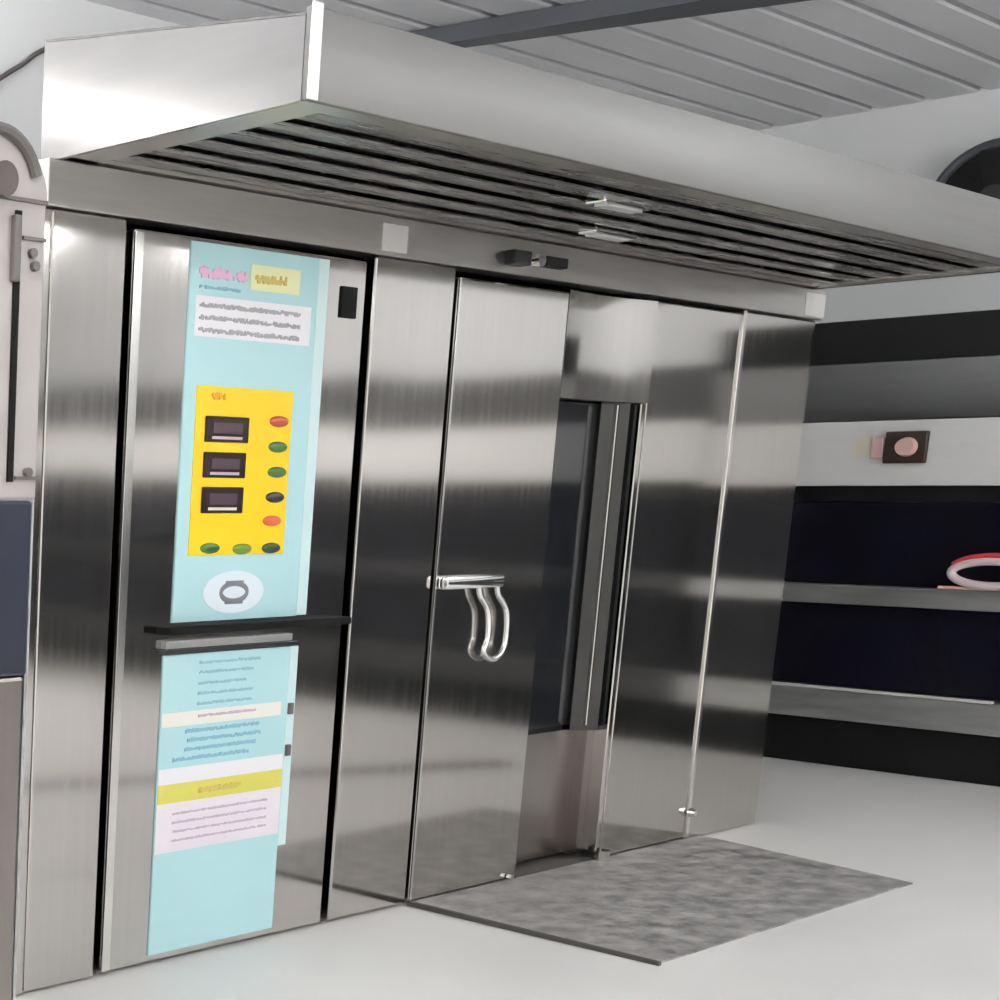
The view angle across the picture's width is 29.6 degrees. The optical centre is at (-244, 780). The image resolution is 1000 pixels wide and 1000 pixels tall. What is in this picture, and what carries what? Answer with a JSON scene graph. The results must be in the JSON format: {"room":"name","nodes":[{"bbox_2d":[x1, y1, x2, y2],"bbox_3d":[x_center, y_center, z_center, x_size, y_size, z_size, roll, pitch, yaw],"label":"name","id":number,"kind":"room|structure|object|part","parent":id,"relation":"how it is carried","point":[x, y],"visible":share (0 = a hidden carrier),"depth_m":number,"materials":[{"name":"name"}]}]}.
{"room":"commercial kitchen","nodes":[
{"label":"commercial kitchen","id":0,"kind":"room"},
{"bbox_2d":[0,0,179,159],"bbox_3d":[-0.074,-1.632,6.170,13.650,3.750,0.100,-7,12,-34],"label":"wall","id":1,"kind":"structure","parent":0,"point":[25,25],"depth_m":6.72,"materials":[{"name":"white paint"}]},
{"bbox_2d":[0,47,44,80],"bbox_3d":[1.255,-3.019,6.740,1.058,0.450,0.022,-7,12,-34],"label":"cable","id":2,"kind":"object","parent":1,"relation":"attached to","point":[36,53],"visible":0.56,"depth_m":6.64,"materials":[{"name":"grey plastic"}]},
{"bbox_2d":[16,757,999,999],"bbox_3d":[2.808,1.026,2.321,13.450,0.080,10.200,-7,12,-34],"label":"floor","id":3,"kind":"structure","parent":0,"point":[937,936],"depth_m":4.88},
{"bbox_2d":[0,121,47,999],"bbox_3d":[0.239,-0.301,3.448,0.500,2.101,0.580,-7,12,-34],"label":"machine","id":4,"kind":"object","parent":3,"relation":"on","point":[23,191],"visible":1,"depth_m":3.28,"materials":[{"name":"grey metal"}]},
{"bbox_3d":[0.485,-1.194,3.117,0.068,0.068,0.033,-7,12,-34],"label":"knob","id":5,"kind":"part","parent":4,"relation":"part of","materials":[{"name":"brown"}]},
{"bbox_3d":[0.513,-1.261,3.136,0.155,0.098,0.024,-7,12,-34],"label":"guard rail","id":6,"kind":"part","parent":4,"relation":"part of","materials":[{"name":"grey metal"}]},
{"bbox_2d":[0,158,825,995],"bbox_3d":[2.095,-0.809,6.001,4.365,2.214,1.660,-7,12,-34],"label":"oven","id":7,"kind":"object","parent":3,"relation":"on","point":[378,561],"visible":1,"depth_m":4.97,"materials":[{"name":"silver metal"}]},
{"bbox_3d":[0.851,-0.451,4.292,0.276,2.091,0.050,-7,12,-34],"label":"panel","id":8,"kind":"part","parent":7,"relation":"part of","materials":[{"name":"metal"}]},
{"bbox_3d":[1.018,-0.455,4.375,0.032,2.056,0.007,-7,12,-34],"label":"edge trim","id":9,"kind":"part","parent":7,"relation":"part of","materials":[{"name":"metal"}]},
{"bbox_3d":[1.398,0.120,4.739,0.563,0.148,0.002,-7,12,-34],"label":"text panel","id":10,"kind":"part","parent":7,"relation":"part of","materials":[{"name":"white paper"}]},
{"bbox_2d":[199,285,240,292],"bbox_3d":[1.299,-1.378,4.393,0.172,0.011,0.002,-7,12,-34],"label":"print","id":11,"kind":"object","parent":7,"relation":"on","point":[202,288],"depth_m":4.39,"materials":[{"name":"blue paper"}]},
{"bbox_2d":[199,265,247,282],"bbox_3d":[1.310,-1.418,4.393,0.205,0.033,0.002,-7,12,-34],"label":"print","id":12,"kind":"object","parent":7,"relation":"on","point":[207,273],"depth_m":4.39,"materials":[{"name":"pink paper"}]},
{"bbox_3d":[1.410,-0.508,4.667,1.016,2.066,0.050,-7,12,-34],"label":"control panel","id":13,"kind":"part","parent":7,"relation":"part of","materials":[{"name":"metal"}]},
{"bbox_3d":[1.426,-1.315,4.493,0.505,0.110,0.002,-7,12,-34],"label":"text panel","id":14,"kind":"part","parent":7,"relation":"part of","materials":[{"name":"white paper"}]},
{"bbox_2d":[255,275,286,285],"bbox_3d":[1.479,-1.437,4.505,0.138,0.028,0.002,-7,12,-34],"label":"print","id":15,"kind":"object","parent":7,"relation":"attached to","point":[260,280],"depth_m":4.50,"materials":[{"name":"yellow paper"}]},
{"bbox_3d":[2.038,-0.590,5.086,0.419,2.085,0.050,-7,12,-34],"label":"fixed panel","id":16,"kind":"part","parent":7,"relation":"part of","materials":[{"name":"metal"}]},
{"bbox_3d":[1.944,-1.650,4.775,0.123,0.080,0.005,-7,12,-34],"label":"seam plate","id":17,"kind":"part","parent":7,"relation":"part of","materials":[{"name":"white metal"}]},
{"bbox_3d":[2.248,-0.597,5.199,0.010,2.056,0.006,-7,12,-34],"label":"edge trim","id":18,"kind":"part","parent":7,"relation":"part of","materials":[{"name":"metal"}]},
{"bbox_3d":[2.402,-0.666,5.266,0.338,0.042,0.037,-7,12,-34],"label":"handle","id":19,"kind":"part","parent":7,"relation":"part of","materials":[{"name":"silver metal"}]},
{"bbox_3d":[2.499,-0.631,5.397,0.652,2.060,0.050,-7,12,-34],"label":"door","id":20,"kind":"part","parent":7,"relation":"part of","materials":[{"name":"metal"}]},
{"bbox_2d":[41,0,999,289],"bbox_3d":[2.719,-1.869,4.851,4.264,0.304,0.813,-7,12,-34],"label":"exhaust hood","id":21,"kind":"object","parent":7,"relation":"attached to","point":[318,105],"visible":0.99,"depth_m":4.10,"materials":[{"name":"metal"}]},
{"bbox_3d":[0.959,-1.670,3.686,0.015,0.290,0.792,-7,12,-34],"label":"panel","id":22,"kind":"part","parent":21,"relation":"part of","materials":[{"name":"metal"}]},
{"bbox_3d":[2.715,-1.961,4.845,4.260,0.122,0.792,-7,12,-34],"label":"panel","id":23,"kind":"part","parent":21,"relation":"part of","materials":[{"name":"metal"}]},
{"bbox_2d":[585,233,628,241],"bbox_3d":[2.764,-1.762,5.095,0.200,0.007,0.040,-7,12,-34],"label":"lamp","id":24,"kind":"object","parent":21,"relation":"on","point":[614,237],"depth_m":5.08,"materials":[{"name":"clear glass"}]},
{"bbox_2d":[578,222,636,239],"bbox_3d":[2.764,-1.782,5.091,0.260,0.036,0.060,-7,12,-34],"label":"lamp","id":25,"kind":"object","parent":21,"relation":"on","point":[598,231],"depth_m":5.05,"materials":[{"name":"silver metal"}]},
{"bbox_2d":[594,203,642,213],"bbox_3d":[2.522,-1.672,4.587,0.200,0.007,0.040,-7,12,-34],"label":"lamp","id":26,"kind":"object","parent":21,"relation":"on","point":[628,208],"depth_m":4.57,"materials":[{"name":"clear glass"}]},
{"bbox_2d":[586,189,651,211],"bbox_3d":[2.522,-1.692,4.584,0.260,0.036,0.060,-7,12,-34],"label":"lamp","id":27,"kind":"object","parent":21,"relation":"on","point":[611,203],"depth_m":4.55,"materials":[{"name":"silver metal"}]},
{"bbox_3d":[2.941,-1.762,4.541,4.260,0.190,0.016,-7,12,-34],"label":"panel","id":28,"kind":"part","parent":21,"relation":"part of","materials":[{"name":"metal"}]},
{"bbox_3d":[4.471,-2.075,6.036,0.015,0.290,0.792,-7,12,-34],"label":"panel","id":29,"kind":"part","parent":21,"relation":"part of","materials":[{"name":"metal"}]},
{"bbox_3d":[2.921,0.059,5.920,0.493,0.484,0.040,-7,12,-34],"label":"kick plate","id":30,"kind":"part","parent":7,"relation":"part of","materials":[{"name":"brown metal"}]},
{"bbox_3d":[2.962,0.325,5.946,0.539,0.011,0.142,-7,12,-34],"label":"sill","id":31,"kind":"part","parent":7,"relation":"part of","materials":[{"name":"grey metal"}]},
{"bbox_3d":[3.519,-0.755,6.078,0.650,2.073,0.050,-7,12,-34],"label":"jamb panel","id":32,"kind":"part","parent":7,"relation":"part of","materials":[{"name":"metal"}]},
{"bbox_3d":[3.800,-0.792,6.260,0.024,2.085,0.058,-7,12,-34],"label":"jamb trim","id":33,"kind":"part","parent":7,"relation":"part of","materials":[{"name":"metal"}]},
{"bbox_3d":[3.820,-0.884,6.784,0.594,2.091,0.900,-7,12,-34],"label":"panel","id":34,"kind":"part","parent":7,"relation":"part of","materials":[{"name":"metal"}]},
{"bbox_3d":[4.277,-1.919,6.336,0.168,0.090,0.005,-7,12,-34],"label":"seam plate","id":35,"kind":"part","parent":7,"relation":"part of","materials":[{"name":"white metal"}]},
{"bbox_2d":[407,835,912,965],"bbox_3d":[3.302,0.388,5.590,2.032,0.018,0.836,-7,12,-34],"label":"ramp","id":36,"kind":"object","parent":3,"relation":"on","point":[655,905],"visible":1,"depth_m":5.46,"materials":[{"name":"metal"}]},
{"bbox_2d":[763,309,999,786],"bbox_3d":[6.160,-1.195,8.066,0.915,2.284,3.050,-7,12,-34],"label":"shelving unit","id":37,"kind":"object","parent":3,"relation":"on","point":[880,667],"visible":0.49,"depth_m":7.94,"materials":[{"name":"metal"}]},
{"bbox_2d":[768,684,999,736],"bbox_3d":[5.833,-0.355,7.995,0.105,0.155,3.050,-7,12,-34],"label":"shelf","id":38,"kind":"object","parent":37,"relation":"attached to","point":[902,710],"depth_m":8.00,"materials":[{"name":"metal"}]},
{"bbox_3d":[5.857,-0.662,7.955,0.051,0.423,3.030,-7,12,-34],"label":"door","id":39,"kind":"part","parent":37,"relation":"part of","materials":[{"name":"blue glass"}]},
{"bbox_2d":[782,582,999,611],"bbox_3d":[5.836,-0.920,7.894,0.105,0.098,3.050,-7,12,-34],"label":"shelf","id":40,"kind":"object","parent":37,"relation":"attached to","point":[861,596],"depth_m":7.96,"materials":[{"name":"metal"}]},
{"bbox_3d":[5.860,-1.179,7.862,0.051,0.413,3.030,-7,12,-34],"label":"door","id":41,"kind":"part","parent":37,"relation":"part of","materials":[{"name":"blue glass"}]},
{"bbox_3d":[5.866,-1.427,7.821,0.047,0.077,3.050,-7,12,-34],"label":"door rail","id":42,"kind":"part","parent":37,"relation":"part of","materials":[{"name":"black metal"}]},
{"bbox_3d":[5.859,-1.626,7.779,0.059,0.323,3.050,-7,12,-34],"label":"control panel","id":43,"kind":"part","parent":37,"relation":"part of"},
{"bbox_3d":[5.862,-1.931,7.725,0.055,0.288,3.050,-7,12,-34],"label":"panel","id":44,"kind":"part","parent":37,"relation":"part of","materials":[{"name":"metal"}]},
{"bbox_2d":[882,431,929,463],"bbox_3d":[5.740,-1.665,7.841,0.060,0.157,0.185,-7,12,-34],"label":"switch","id":45,"kind":"object","parent":37,"relation":"attached to","point":[898,447],"depth_m":7.83,"materials":[{"name":"brown plastic"}]},
{"bbox_2d":[938,553,999,590],"bbox_3d":[5.965,-1.007,7.585,0.042,0.182,0.410,-7,12,-34],"label":"loop","id":46,"kind":"object","parent":37,"relation":"on","point":[983,559],"visible":1,"depth_m":7.63,"materials":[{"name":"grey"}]},
{"bbox_3d":[5.937,-0.936,7.659,0.021,0.016,0.280,-7,12,-34],"label":"cord","id":47,"kind":"part","parent":46,"relation":"part of","materials":[{"name":"beige plastic"}]},
{"bbox_2d":[85,0,999,129],"bbox_3d":[2.800,-2.544,1.719,13.450,0.160,10.302,-7,12,-34],"label":"ceiling","id":48,"kind":"structure","parent":0,"point":[760,68],"depth_m":7.49,"materials":[{"name":"grey paint"}]},
{"bbox_2d":[410,0,810,47],"bbox_3d":[4.344,-3.231,6.256,3.624,0.077,0.460,7,12,32],"label":"beam","id":49,"kind":"structure","parent":48,"relation":"attached to","point":[590,15],"depth_m":6.84,"materials":[{"name":"grey metal"}]},
{"bbox_2d":[757,87,999,323],"bbox_3d":[8.424,-1.504,5.731,0.100,3.750,10.200,-7,12,-34],"label":"wall","id":50,"kind":"structure","parent":0,"point":[921,139],"depth_m":8.54,"materials":[{"name":"white paint"}]},
{"bbox_2d":[936,138,999,198],"bbox_3d":[6.459,-3.015,8.153,0.179,0.610,0.610,-7,12,-34],"label":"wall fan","id":51,"kind":"object","parent":50,"relation":"attached to","point":[977,169],"visible":0.34,"depth_m":8.16,"materials":[{"name":"black paint"}]},
{"bbox_3d":[6.317,-3.099,8.233,0.020,0.189,0.214,-7,12,-34],"label":"blade","id":52,"kind":"part","parent":51,"relation":"part of","materials":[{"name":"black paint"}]},
{"bbox_3d":[6.406,-3.166,8.088,0.020,0.180,0.180,-7,12,-34],"label":"blade","id":53,"kind":"part","parent":51,"relation":"part of","materials":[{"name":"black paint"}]}
]}

